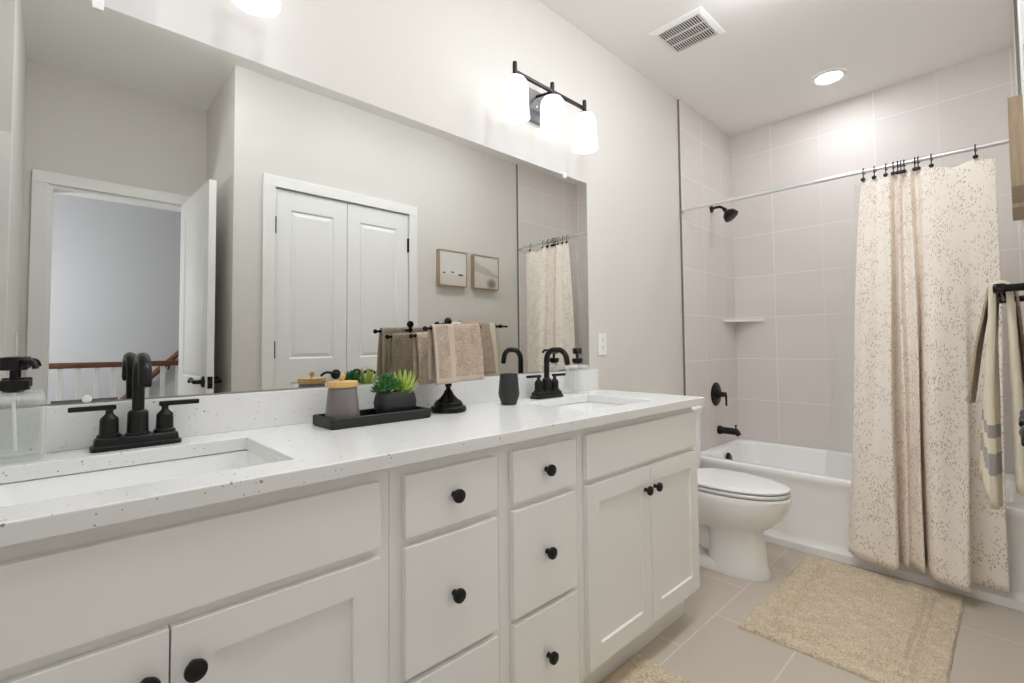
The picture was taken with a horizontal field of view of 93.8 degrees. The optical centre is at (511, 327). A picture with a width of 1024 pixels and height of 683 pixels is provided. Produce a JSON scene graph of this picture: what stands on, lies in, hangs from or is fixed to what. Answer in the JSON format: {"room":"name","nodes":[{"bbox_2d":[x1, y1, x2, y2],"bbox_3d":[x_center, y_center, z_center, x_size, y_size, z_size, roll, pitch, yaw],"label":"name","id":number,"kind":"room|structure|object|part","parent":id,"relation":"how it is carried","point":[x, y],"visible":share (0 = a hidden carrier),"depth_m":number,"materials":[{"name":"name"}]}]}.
{"room":"bathroom","nodes":[
{"label":"bathroom","id":0,"kind":"room"},
{"bbox_2d":[0,0,738,451],"bbox_3d":[0.214,-0.148,2.318,4.215,2.741,0.107,2,-3,-44],"label":"wall","id":1,"kind":"structure","parent":0,"point":[444,65],"depth_m":2.47,"materials":[{"name":"white paint"}]},
{"bbox_2d":[232,0,279,17],"bbox_3d":[-0.867,-0.986,1.143,0.575,0.234,0.174,2,-3,-44],"label":"vanity light","id":2,"kind":"object","parent":1,"relation":"attached to","point":[259,8],"visible":1,"depth_m":1.32,"materials":[{"name":"white glass"}]},
{"bbox_2d":[0,0,588,406],"bbox_3d":[-0.405,-0.288,1.664,2.171,0.953,0.012,2,-3,-44],"label":"wall mirror","id":3,"kind":"object","parent":1,"relation":"attached to","point":[236,223],"visible":1,"depth_m":1.32,"materials":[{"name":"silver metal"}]},
{"bbox_2d":[0,369,598,457],"bbox_3d":[-0.379,0.240,1.654,2.230,0.100,0.019,2,-3,-44],"label":"backsplash","id":4,"kind":"structure","parent":1,"relation":"attached to","point":[42,429],"depth_m":1.27,"materials":[{"name":"stone"}]},
{"bbox_2d":[501,61,597,153],"bbox_3d":[0.159,-0.959,2.118,0.575,0.234,0.174,2,-3,-44],"label":"vanity light","id":5,"kind":"object","parent":1,"relation":"attached to","point":[521,104],"visible":1,"depth_m":2.06,"materials":[{"name":"white glass"}]},
{"bbox_2d":[501,61,529,124],"bbox_3d":[0.013,-0.964,1.942,0.120,0.234,0.120,2,-3,-44],"label":"shade","id":6,"kind":"object","parent":5,"relation":"attached to","point":[515,97],"depth_m":1.90,"materials":[{"name":"white glass"}]},
{"bbox_3d":[0.142,-1.040,2.138,0.012,0.025,0.092,2,-3,-44],"label":"arm","id":7,"kind":"part","parent":5,"relation":"part of","materials":[{"name":"black metal"}]},
{"bbox_2d":[539,82,566,140],"bbox_3d":[0.177,-0.960,2.099,0.120,0.234,0.120,2,-3,-44],"label":"shade","id":8,"kind":"object","parent":5,"relation":"attached to","point":[552,108],"depth_m":2.06,"materials":[{"name":"white glass"}]},
{"bbox_2d":[572,100,597,153],"bbox_3d":[0.342,-0.955,2.256,0.120,0.234,0.120,2,-3,-44],"label":"shade","id":9,"kind":"object","parent":5,"relation":"attached to","point":[584,125],"depth_m":2.21,"materials":[{"name":"white glass"}]},
{"bbox_2d":[598,333,606,354],"bbox_3d":[0.468,0.086,2.479,0.072,0.116,0.007,2,-3,-44],"label":"wall outlet","id":10,"kind":"object","parent":1,"relation":"attached to","point":[602,337],"visible":1,"depth_m":2.47,"materials":[{"name":"white plastic"}]},
{"bbox_2d":[677,99,685,395],"bbox_3d":[1.103,-0.126,3.091,0.009,2.739,0.010,2,-3,-44],"label":"trim","id":11,"kind":"structure","parent":1,"relation":"attached to","point":[678,115],"depth_m":3.10,"materials":[{"name":"grey"}]},
{"bbox_2d":[711,382,726,405],"bbox_3d":[1.461,0.468,3.355,0.166,0.166,0.067,2,-3,-44],"label":"shower valve","id":12,"kind":"object","parent":1,"relation":"attached to","point":[716,394],"visible":1,"depth_m":3.35,"materials":[{"name":"brown metal"}]},
{"bbox_3d":[1.442,0.469,3.375,0.166,0.166,0.010,2,-3,-44],"label":"plate","id":13,"kind":"part","parent":12,"relation":"part of","materials":[{"name":"brown metal"}]},
{"bbox_2d":[710,206,737,221],"bbox_3d":[1.490,-0.807,3.365,0.102,0.143,0.183,2,-3,-44],"label":"shower","id":14,"kind":"object","parent":1,"relation":"attached to","point":[729,214],"visible":1,"depth_m":3.33,"materials":[{"name":"brown metal"}]},
{"bbox_3d":[1.462,-0.841,3.394,0.019,0.045,0.104,2,-3,-44],"label":"arm","id":15,"kind":"part","parent":14,"relation":"part of","materials":[{"name":"brown metal"}]},
{"bbox_2d":[717,425,740,435],"bbox_3d":[1.517,0.714,3.337,0.060,0.079,0.152,2,-3,-44],"label":"tub spout","id":16,"kind":"object","parent":1,"relation":"attached to","point":[720,429],"visible":1,"depth_m":3.33,"materials":[{"name":"brown metal"}]},
{"bbox_2d":[723,319,764,322],"bbox_3d":[1.698,-0.052,3.507,0.222,0.018,0.208,2,-3,-44],"label":"corner shelf","id":17,"kind":"object","parent":1,"relation":"attached to","point":[724,320],"visible":1,"depth_m":3.52,"materials":[{"name":"white ceramic"}]},
{"bbox_2d":[681,138,1008,212],"bbox_3d":[1.637,-0.785,2.581,0.044,0.060,1.514,2,-3,-44],"label":"curtain rod","id":18,"kind":"object","parent":1,"relation":"attached to","point":[1004,141],"visible":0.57,"depth_m":2.47,"materials":[{"name":"silver metal"}]},
{"bbox_2d":[883,163,887,176],"bbox_3d":[1.843,-0.773,2.361,0.041,0.073,0.020,2,-3,-44],"label":"curtain hook","id":19,"kind":"object","parent":18,"relation":"hanging from","point":[885,174],"visible":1,"depth_m":2.35,"materials":[{"name":"brown metal"}]},
{"bbox_2d":[848,158,1009,592],"bbox_3d":[1.871,0.188,2.223,0.139,1.884,0.584,2,-3,-44],"label":"shower curtain","id":20,"kind":"object","parent":19,"relation":"hanging from","point":[928,255],"visible":0.96,"depth_m":2.20,"materials":[{"name":"fabric"}]},
{"bbox_2d":[916,156,920,169],"bbox_3d":[1.927,-0.776,2.273,0.041,0.073,0.020,2,-3,-44],"label":"curtain hook","id":21,"kind":"object","parent":18,"relation":"hanging from","point":[918,167],"visible":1,"depth_m":2.26,"materials":[{"name":"brown metal"}]},
{"bbox_2d":[929,153,933,167],"bbox_3d":[1.960,-0.777,2.239,0.041,0.073,0.020,2,-3,-44],"label":"curtain hook","id":22,"kind":"object","parent":18,"relation":"hanging from","point":[931,165],"visible":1,"depth_m":2.23,"materials":[{"name":"brown metal"}]},
{"bbox_2d":[972,144,977,158],"bbox_3d":[2.062,-0.781,2.132,0.041,0.073,0.020,2,-3,-44],"label":"curtain hook","id":23,"kind":"object","parent":18,"relation":"hanging from","point":[975,156],"visible":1,"depth_m":2.12,"materials":[{"name":"brown metal"}]},
{"bbox_2d":[538,0,1012,135],"bbox_3d":[1.048,-1.646,0.528,5.530,0.100,3.950,2,-3,-44],"label":"ceiling","id":24,"kind":"structure","parent":0,"point":[759,72],"depth_m":2.58,"materials":[{"name":"white paint"}]},
{"bbox_2d":[649,6,724,55],"bbox_3d":[0.903,-1.514,2.470,0.276,0.012,0.276,2,-3,-44],"label":"ceiling vent","id":25,"kind":"object","parent":24,"relation":"in","point":[696,27],"visible":1,"depth_m":2.45,"materials":[{"name":"white plastic"}]},
{"bbox_2d":[658,15,715,52],"bbox_3d":[0.903,-1.511,2.470,0.216,0.007,0.216,2,-3,-44],"label":"grille","id":26,"kind":"object","parent":25,"relation":"attached to","point":[691,31],"depth_m":2.47,"materials":[{"name":"white plastic"}]},
{"bbox_2d":[811,69,846,85],"bbox_3d":[1.916,-1.510,2.900,0.184,0.008,0.184,2,-3,-44],"label":"recessed light","id":27,"kind":"object","parent":24,"relation":"in","point":[828,77],"visible":1,"depth_m":2.89,"materials":[{"name":"white glass"}]},
{"bbox_2d":[600,542,1023,682],"bbox_3d":[1.075,1.193,0.420,5.530,0.100,3.950,2,-3,-44],"label":"floor","id":28,"kind":"structure","parent":0,"point":[706,644],"depth_m":1.81,"materials":[{"name":"tile"}]},
{"bbox_2d":[0,469,388,682],"bbox_3d":[-0.709,0.738,0.930,0.773,0.880,0.576,2,-3,-44],"label":"base cabinet","id":29,"kind":"object","parent":28,"relation":"on","point":[291,585],"visible":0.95,"depth_m":0.80,"materials":[{"name":"white paint"}]},
{"bbox_3d":[-0.669,0.748,0.623,0.356,0.557,0.018,2,-3,-44],"label":"door","id":30,"kind":"part","parent":29,"relation":"part of","materials":[{"name":"white paint"}]},
{"bbox_3d":[-0.546,0.539,0.717,0.033,0.033,0.030,2,-3,-44],"label":"knob","id":31,"kind":"part","parent":29,"relation":"part of","materials":[{"name":"black metal"}]},
{"bbox_3d":[-0.502,0.540,0.759,0.033,0.033,0.030,2,-3,-44],"label":"knob","id":32,"kind":"part","parent":29,"relation":"part of","materials":[{"name":"black metal"}]},
{"bbox_3d":[-0.407,0.755,0.872,0.360,0.557,0.018,2,-3,-44],"label":"door","id":33,"kind":"part","parent":29,"relation":"part of","materials":[{"name":"white paint"}]},
{"bbox_2d":[0,389,704,547],"bbox_3d":[-0.190,0.297,1.454,2.230,0.032,0.564,2,-3,-44],"label":"countertop","id":34,"kind":"structure","parent":29,"relation":"on","point":[303,454],"depth_m":1.04,"materials":[{"name":"stone"}]},
{"bbox_2d":[0,357,38,450],"bbox_3d":[-1.013,0.165,0.972,0.097,0.210,0.097,2,-3,-44],"label":"soap dispenser","id":35,"kind":"object","parent":34,"relation":"on","point":[13,385],"visible":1,"depth_m":0.97,"materials":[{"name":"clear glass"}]},
{"bbox_2d":[68,352,198,452],"bbox_3d":[-0.866,0.166,1.105,0.182,0.216,0.182,-1,-2,0],"label":"faucet","id":36,"kind":"object","parent":34,"relation":"on","point":[137,435],"visible":1,"depth_m":1.09,"materials":[{"name":"black metal"}]},
{"bbox_3d":[-0.923,0.179,1.055,0.081,0.011,0.012,2,-3,-44],"label":"lever","id":37,"kind":"part","parent":36,"relation":"part of","materials":[{"name":"black metal"}]},
{"bbox_3d":[-0.902,0.214,1.074,0.043,0.064,0.043,2,-3,-44],"label":"handle","id":38,"kind":"part","parent":36,"relation":"part of","materials":[{"name":"black metal"}]},
{"bbox_3d":[-0.865,0.260,1.107,0.166,0.027,0.058,2,-3,-44],"label":"plate","id":39,"kind":"part","parent":36,"relation":"part of","materials":[{"name":"black metal"}]},
{"bbox_3d":[-0.827,0.124,1.070,0.024,0.136,0.139,2,-3,-44],"label":"spout","id":40,"kind":"part","parent":36,"relation":"part of","materials":[{"name":"black metal"}]},
{"bbox_3d":[-0.829,0.216,1.144,0.043,0.064,0.043,2,-3,-44],"label":"handle","id":41,"kind":"part","parent":36,"relation":"part of","materials":[{"name":"black metal"}]},
{"bbox_3d":[-0.808,0.182,1.165,0.081,0.011,0.012,2,-3,-44],"label":"lever","id":42,"kind":"part","parent":36,"relation":"part of","materials":[{"name":"black metal"}]},
{"bbox_2d":[0,449,271,506],"bbox_3d":[-0.709,0.374,0.933,0.470,0.150,0.375,2,-3,-44],"label":"sink","id":43,"kind":"object","parent":34,"relation":"in","point":[20,492],"visible":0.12,"depth_m":1.04,"materials":[{"name":"white ceramic"}]},
{"bbox_2d":[313,406,430,429],"bbox_3d":[-0.416,0.268,1.448,0.321,0.029,0.140,2,-3,-44],"label":"tray","id":44,"kind":"object","parent":34,"relation":"on","point":[367,417],"visible":0.84,"depth_m":1.38,"materials":[{"name":"black wood"}]},
{"bbox_2d":[325,374,359,418],"bbox_3d":[-0.493,0.205,1.396,0.099,0.137,0.099,0,-2,-19],"label":"lidded jar","id":45,"kind":"object","parent":44,"relation":"on","point":[342,401],"visible":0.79,"depth_m":1.36,"materials":[{"name":"grey ceramic"}]},
{"bbox_3d":[-0.494,0.165,1.397,0.087,0.017,0.087,2,-3,-44],"label":"lid","id":46,"kind":"part","parent":45,"relation":"part of","materials":[{"name":"brown wood"}]},
{"bbox_3d":[-0.494,0.146,1.398,0.016,0.021,0.016,2,-3,-44],"label":"lid knob","id":47,"kind":"part","parent":45,"relation":"part of","materials":[{"name":"brown wood"}]},
{"bbox_2d":[369,369,419,413],"bbox_3d":[-0.364,0.203,1.509,0.166,0.146,0.109,2,-3,-44],"label":"succulent planter","id":48,"kind":"object","parent":44,"relation":"on","point":[403,398],"visible":0.99,"depth_m":1.48,"materials":[{"name":"grey ceramic"}]},
{"bbox_3d":[-0.367,0.239,1.506,0.132,0.075,0.080,2,-3,-44],"label":"pot","id":49,"kind":"part","parent":48,"relation":"part of","materials":[{"name":"grey ceramic"}]},
{"bbox_2d":[409,318,480,413],"bbox_3d":[-0.228,0.127,1.644,0.238,0.322,0.124,2,-3,-44],"label":"towel stand","id":50,"kind":"object","parent":34,"relation":"on","point":[448,403],"visible":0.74,"depth_m":1.61,"materials":[{"name":"black metal"}]},
{"bbox_2d":[413,332,435,384],"bbox_3d":[-0.269,0.103,1.661,0.151,0.183,0.052,2,-3,-44],"label":"hand towel","id":51,"kind":"object","parent":50,"relation":"hanging from","point":[420,343],"visible":0.34,"depth_m":1.62,"materials":[{"name":"beige fabric"}]},
{"bbox_3d":[-0.220,0.105,1.652,0.026,0.226,0.026,2,-3,-44],"label":"stem","id":52,"kind":"part","parent":50,"relation":"part of","materials":[{"name":"black metal"}]},
{"bbox_3d":[-0.211,0.002,1.629,0.238,0.026,0.052,2,-3,-44],"label":"arm","id":53,"kind":"part","parent":50,"relation":"part of","materials":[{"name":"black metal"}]},
{"bbox_2d":[428,323,483,384],"bbox_3d":[-0.188,0.085,1.614,0.196,0.203,0.059,2,-3,-44],"label":"hand towel","id":54,"kind":"object","parent":50,"relation":"hanging from","point":[455,353],"visible":1,"depth_m":1.59,"materials":[{"name":"beige fabric"}]},
{"bbox_2d":[498,373,518,404],"bbox_3d":[-0.012,0.235,1.827,0.081,0.116,0.081,2,-3,-44],"label":"tumbler","id":55,"kind":"object","parent":34,"relation":"on","point":[508,392],"visible":1,"depth_m":1.80,"materials":[{"name":"grey ceramic"}]},
{"bbox_2d":[526,347,569,398],"bbox_3d":[0.149,0.192,2.053,0.182,0.216,0.182,-1,-2,0],"label":"faucet","id":56,"kind":"object","parent":34,"relation":"on","point":[547,388],"visible":1,"depth_m":2.04,"materials":[{"name":"black metal"}]},
{"bbox_3d":[0.091,0.205,2.003,0.081,0.011,0.012,2,-3,-44],"label":"lever","id":57,"kind":"part","parent":56,"relation":"part of","materials":[{"name":"black metal"}]},
{"bbox_3d":[0.113,0.241,2.022,0.043,0.064,0.043,2,-3,-44],"label":"handle","id":58,"kind":"part","parent":56,"relation":"part of","materials":[{"name":"black metal"}]},
{"bbox_3d":[0.150,0.287,2.055,0.166,0.027,0.058,2,-3,-44],"label":"plate","id":59,"kind":"part","parent":56,"relation":"part of","materials":[{"name":"black metal"}]},
{"bbox_3d":[0.186,0.243,2.092,0.043,0.064,0.043,2,-3,-44],"label":"handle","id":60,"kind":"part","parent":56,"relation":"part of","materials":[{"name":"black metal"}]},
{"bbox_3d":[0.188,0.150,2.018,0.024,0.136,0.139,2,-3,-44],"label":"spout","id":61,"kind":"part","parent":56,"relation":"part of","materials":[{"name":"black metal"}]},
{"bbox_3d":[0.207,0.208,2.113,0.081,0.011,0.012,2,-3,-44],"label":"lever","id":62,"kind":"part","parent":56,"relation":"part of","materials":[{"name":"black metal"}]},
{"bbox_2d":[572,348,582,388],"bbox_3d":[0.301,0.200,2.212,0.086,0.210,0.091,-2,-3,38],"label":"soap dispenser","id":63,"kind":"object","parent":34,"relation":"on","point":[577,351],"visible":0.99,"depth_m":2.20,"materials":[{"name":"clear glass"}]},
{"bbox_2d":[551,401,621,410],"bbox_3d":[0.302,0.402,1.894,0.470,0.150,0.375,2,-3,-44],"label":"sink","id":64,"kind":"object","parent":34,"relation":"in","point":[587,406],"visible":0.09,"depth_m":2.12,"materials":[{"name":"white ceramic"}]},
{"bbox_2d":[388,447,498,682],"bbox_3d":[-0.313,0.749,1.306,0.316,0.880,0.576,2,-3,-44],"label":"base cabinet","id":65,"kind":"object","parent":28,"relation":"on","point":[443,611],"visible":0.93,"depth_m":1.11,"materials":[{"name":"white paint"}]},
{"bbox_3d":[-0.141,0.396,1.142,0.267,0.136,0.018,2,-3,-44],"label":"drawer","id":66,"kind":"part","parent":65,"relation":"part of","materials":[{"name":"white paint"}]},
{"bbox_3d":[-0.139,0.623,1.133,0.267,0.279,0.018,2,-3,-44],"label":"drawer","id":67,"kind":"part","parent":65,"relation":"part of","materials":[{"name":"white paint"}]},
{"bbox_3d":[-0.136,0.910,1.122,0.267,0.262,0.018,2,-3,-44],"label":"drawer","id":68,"kind":"part","parent":65,"relation":"part of","materials":[{"name":"white paint"}]},
{"bbox_3d":[-0.128,0.393,1.122,0.033,0.033,0.030,2,-3,-44],"label":"knob","id":69,"kind":"part","parent":65,"relation":"part of","materials":[{"name":"black metal"}]},
{"bbox_3d":[-0.125,0.621,1.113,0.033,0.033,0.030,2,-3,-44],"label":"knob","id":70,"kind":"part","parent":65,"relation":"part of","materials":[{"name":"black metal"}]},
{"bbox_2d":[498,431,579,682],"bbox_3d":[-0.080,0.755,1.528,0.325,0.880,0.576,2,-3,-44],"label":"base cabinet","id":71,"kind":"object","parent":28,"relation":"on","point":[538,530],"visible":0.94,"depth_m":1.32,"materials":[{"name":"white paint"}]},
{"bbox_3d":[0.093,0.402,1.364,0.262,0.136,0.018,2,-3,-44],"label":"drawer","id":72,"kind":"part","parent":71,"relation":"part of","materials":[{"name":"white paint"}]},
{"bbox_3d":[0.095,0.630,1.355,0.262,0.279,0.018,2,-3,-44],"label":"drawer","id":73,"kind":"part","parent":71,"relation":"part of","materials":[{"name":"white paint"}]},
{"bbox_3d":[0.098,0.916,1.345,0.262,0.262,0.018,2,-3,-44],"label":"drawer","id":74,"kind":"part","parent":71,"relation":"part of","materials":[{"name":"white paint"}]},
{"bbox_3d":[0.106,0.399,1.344,0.033,0.033,0.030,2,-3,-44],"label":"knob","id":75,"kind":"part","parent":71,"relation":"part of","materials":[{"name":"black metal"}]},
{"bbox_3d":[0.108,0.627,1.335,0.033,0.033,0.030,2,-3,-44],"label":"knob","id":76,"kind":"part","parent":71,"relation":"part of","materials":[{"name":"black metal"}]},
{"bbox_3d":[0.111,0.911,1.325,0.033,0.033,0.030,2,-3,-44],"label":"knob","id":77,"kind":"part","parent":71,"relation":"part of","materials":[{"name":"black metal"}]},
{"bbox_2d":[576,407,699,682],"bbox_3d":[0.317,0.766,1.905,0.770,0.880,0.576,2,-3,-44],"label":"base cabinet","id":78,"kind":"object","parent":28,"relation":"on","point":[638,527],"visible":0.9,"depth_m":1.66,"materials":[{"name":"white paint"}]},
{"bbox_3d":[0.363,0.776,1.603,0.366,0.557,0.018,2,-3,-44],"label":"door","id":79,"kind":"part","parent":78,"relation":"part of","materials":[{"name":"white paint"}]},
{"bbox_3d":[0.483,0.576,1.694,0.033,0.033,0.030,2,-3,-44],"label":"knob","id":80,"kind":"part","parent":78,"relation":"part of","materials":[{"name":"black metal"}]},
{"bbox_3d":[0.530,0.578,1.739,0.033,0.033,0.030,2,-3,-44],"label":"knob","id":81,"kind":"part","parent":78,"relation":"part of","materials":[{"name":"black metal"}]},
{"bbox_3d":[0.630,0.783,1.857,0.366,0.557,0.018,2,-3,-44],"label":"door","id":82,"kind":"part","parent":78,"relation":"part of","materials":[{"name":"white paint"}]},
{"bbox_2d":[603,654,692,682],"bbox_3d":[0.351,1.172,1.256,0.836,0.018,0.580,2,-3,-44],"label":"bath rug","id":83,"kind":"object","parent":28,"relation":"on","point":[638,669],"visible":1,"depth_m":1.63,"materials":[{"name":"beige fabric"}]},
{"bbox_2d":[692,405,791,580],"bbox_3d":[1.066,0.833,2.516,0.470,0.778,0.713,2,-3,-44],"label":"toilet","id":84,"kind":"object","parent":28,"relation":"on","point":[735,508],"visible":0.62,"depth_m":2.33,"materials":[{"name":"white ceramic"}]},
{"bbox_3d":[0.888,0.660,2.708,0.450,0.338,0.184,2,-3,-44],"label":"tank","id":85,"kind":"part","parent":84,"relation":"part of","materials":[{"name":"white ceramic"}]},
{"bbox_3d":[0.886,0.472,2.715,0.470,0.038,0.202,2,-3,-44],"label":"tank lid","id":86,"kind":"part","parent":84,"relation":"part of","materials":[{"name":"white ceramic"}]},
{"bbox_3d":[1.135,0.783,2.445,0.368,0.020,0.505,2,-3,-44],"label":"lid","id":87,"kind":"part","parent":84,"relation":"part of","materials":[{"name":"white plastic"}]},
{"bbox_3d":[1.136,0.806,2.443,0.368,0.017,0.501,2,-3,-44],"label":"seat","id":88,"kind":"part","parent":84,"relation":"part of","materials":[{"name":"white plastic"}]},
{"bbox_2d":[738,554,964,682],"bbox_3d":[1.450,1.190,2.017,0.931,0.018,0.619,2,-3,-44],"label":"bath rug","id":89,"kind":"object","parent":28,"relation":"on","point":[874,627],"visible":1,"depth_m":1.93,"materials":[{"name":"beige fabric"}]},
{"bbox_2d":[699,439,1023,611],"bbox_3d":[1.950,1.014,2.794,0.791,0.419,1.510,2,-3,-44],"label":"bathtub","id":90,"kind":"object","parent":28,"relation":"on","point":[816,523],"visible":0.34,"depth_m":2.58,"materials":[{"name":"white ceramic"}]},
{"bbox_2d":[730,47,1023,473],"bbox_3d":[2.299,-0.138,3.112,0.100,2.741,1.630,2,-3,-44],"label":"wall","id":91,"kind":"structure","parent":0,"point":[795,249],"depth_m":3.24,"materials":[{"name":"tile"}]},
{"bbox_2d":[1013,0,1023,249],"bbox_3d":[1.718,-0.194,1.510,3.151,2.741,0.107,2,-3,-44],"label":"wall","id":92,"kind":"structure","parent":0,"point":[1014,47],"depth_m":2.28,"materials":[{"name":"paint"}]},
{"bbox_2d":[993,283,1023,303],"bbox_3d":[1.710,-0.114,1.629,0.725,0.052,0.094,2,-3,-44],"label":"towel bar","id":93,"kind":"object","parent":92,"relation":"attached to","point":[1001,288],"visible":0.66,"depth_m":1.44,"materials":[{"name":"black metal"}]},
{"bbox_2d":[979,280,1023,509],"bbox_3d":[1.654,0.211,1.635,0.479,0.702,0.128,2,-3,-44],"label":"bath towel","id":94,"kind":"object","parent":93,"relation":"hanging from","point":[990,468],"visible":0.81,"depth_m":1.48,"materials":[{"name":"beige fabric"}]},
{"bbox_2d":[967,281,1023,403],"bbox_3d":[1.673,0.055,1.667,0.271,0.407,0.155,2,-3,-44],"label":"hand towel","id":95,"kind":"object","parent":94,"relation":"on","point":[975,370],"visible":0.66,"depth_m":1.60,"materials":[{"name":"brown fabric"}]},
{"bbox_3d":[1.502,-0.120,1.431,0.052,0.052,0.094,2,-3,-44],"label":"post","id":96,"kind":"part","parent":93,"relation":"part of","materials":[{"name":"black metal"}]},
{"bbox_3d":[1.915,-0.109,1.823,0.052,0.052,0.094,2,-3,-44],"label":"post","id":97,"kind":"part","parent":93,"relation":"part of","materials":[{"name":"black metal"}]},
{"bbox_2d":[1007,94,1023,203],"bbox_3d":[1.606,-0.555,1.516,0.262,0.271,0.043,2,-3,-44],"label":"framed picture","id":98,"kind":"object","parent":92,"relation":"attached to","point":[1015,103],"visible":1,"depth_m":1.43,"materials":[{"name":"brown wood"}]},
{"bbox_2d":[1009,148,1023,220],"bbox_3d":[1.849,-0.549,1.746,0.265,0.271,0.043,2,-3,-44],"label":"framed picture","id":99,"kind":"object","parent":92,"relation":"attached to","point":[1017,208],"visible":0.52,"depth_m":1.71,"materials":[{"name":"brown wood"}]},
{"bbox_2d":[1013,0,1020,94],"bbox_3d":[2.150,-0.178,1.991,0.009,2.739,0.010,2,-3,-44],"label":"trim","id":100,"kind":"structure","parent":92,"relation":"attached to","point":[1014,1],"depth_m":2.03,"materials":[{"name":"grey"}]},
{"bbox_2d":[1018,0,1023,113],"bbox_3d":[1.026,0.083,0.914,1.039,2.156,0.016,2,-3,-44],"label":"trim","id":101,"kind":"structure","parent":92,"relation":"attached to","point":[1020,2],"depth_m":1.26,"materials":[{"name":"white paint"}]},
{"bbox_2d":[1018,409,1023,426],"bbox_3d":[1.193,0.118,1.071,0.466,2.075,0.090,2,-3,-44],"label":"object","id":102,"kind":"structure","parent":92,"relation":"in","point":[1021,418],"depth_m":0.99,"materials":[{"name":"black metal"}]},
{"bbox_2d":[1019,425,1023,446],"bbox_3d":[0.856,0.109,0.751,0.455,2.075,0.090,2,-3,-44],"label":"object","id":103,"kind":"structure","parent":92,"relation":"in","point":[1021,431],"depth_m":0.82,"materials":[{"name":"black metal"}]}
]}

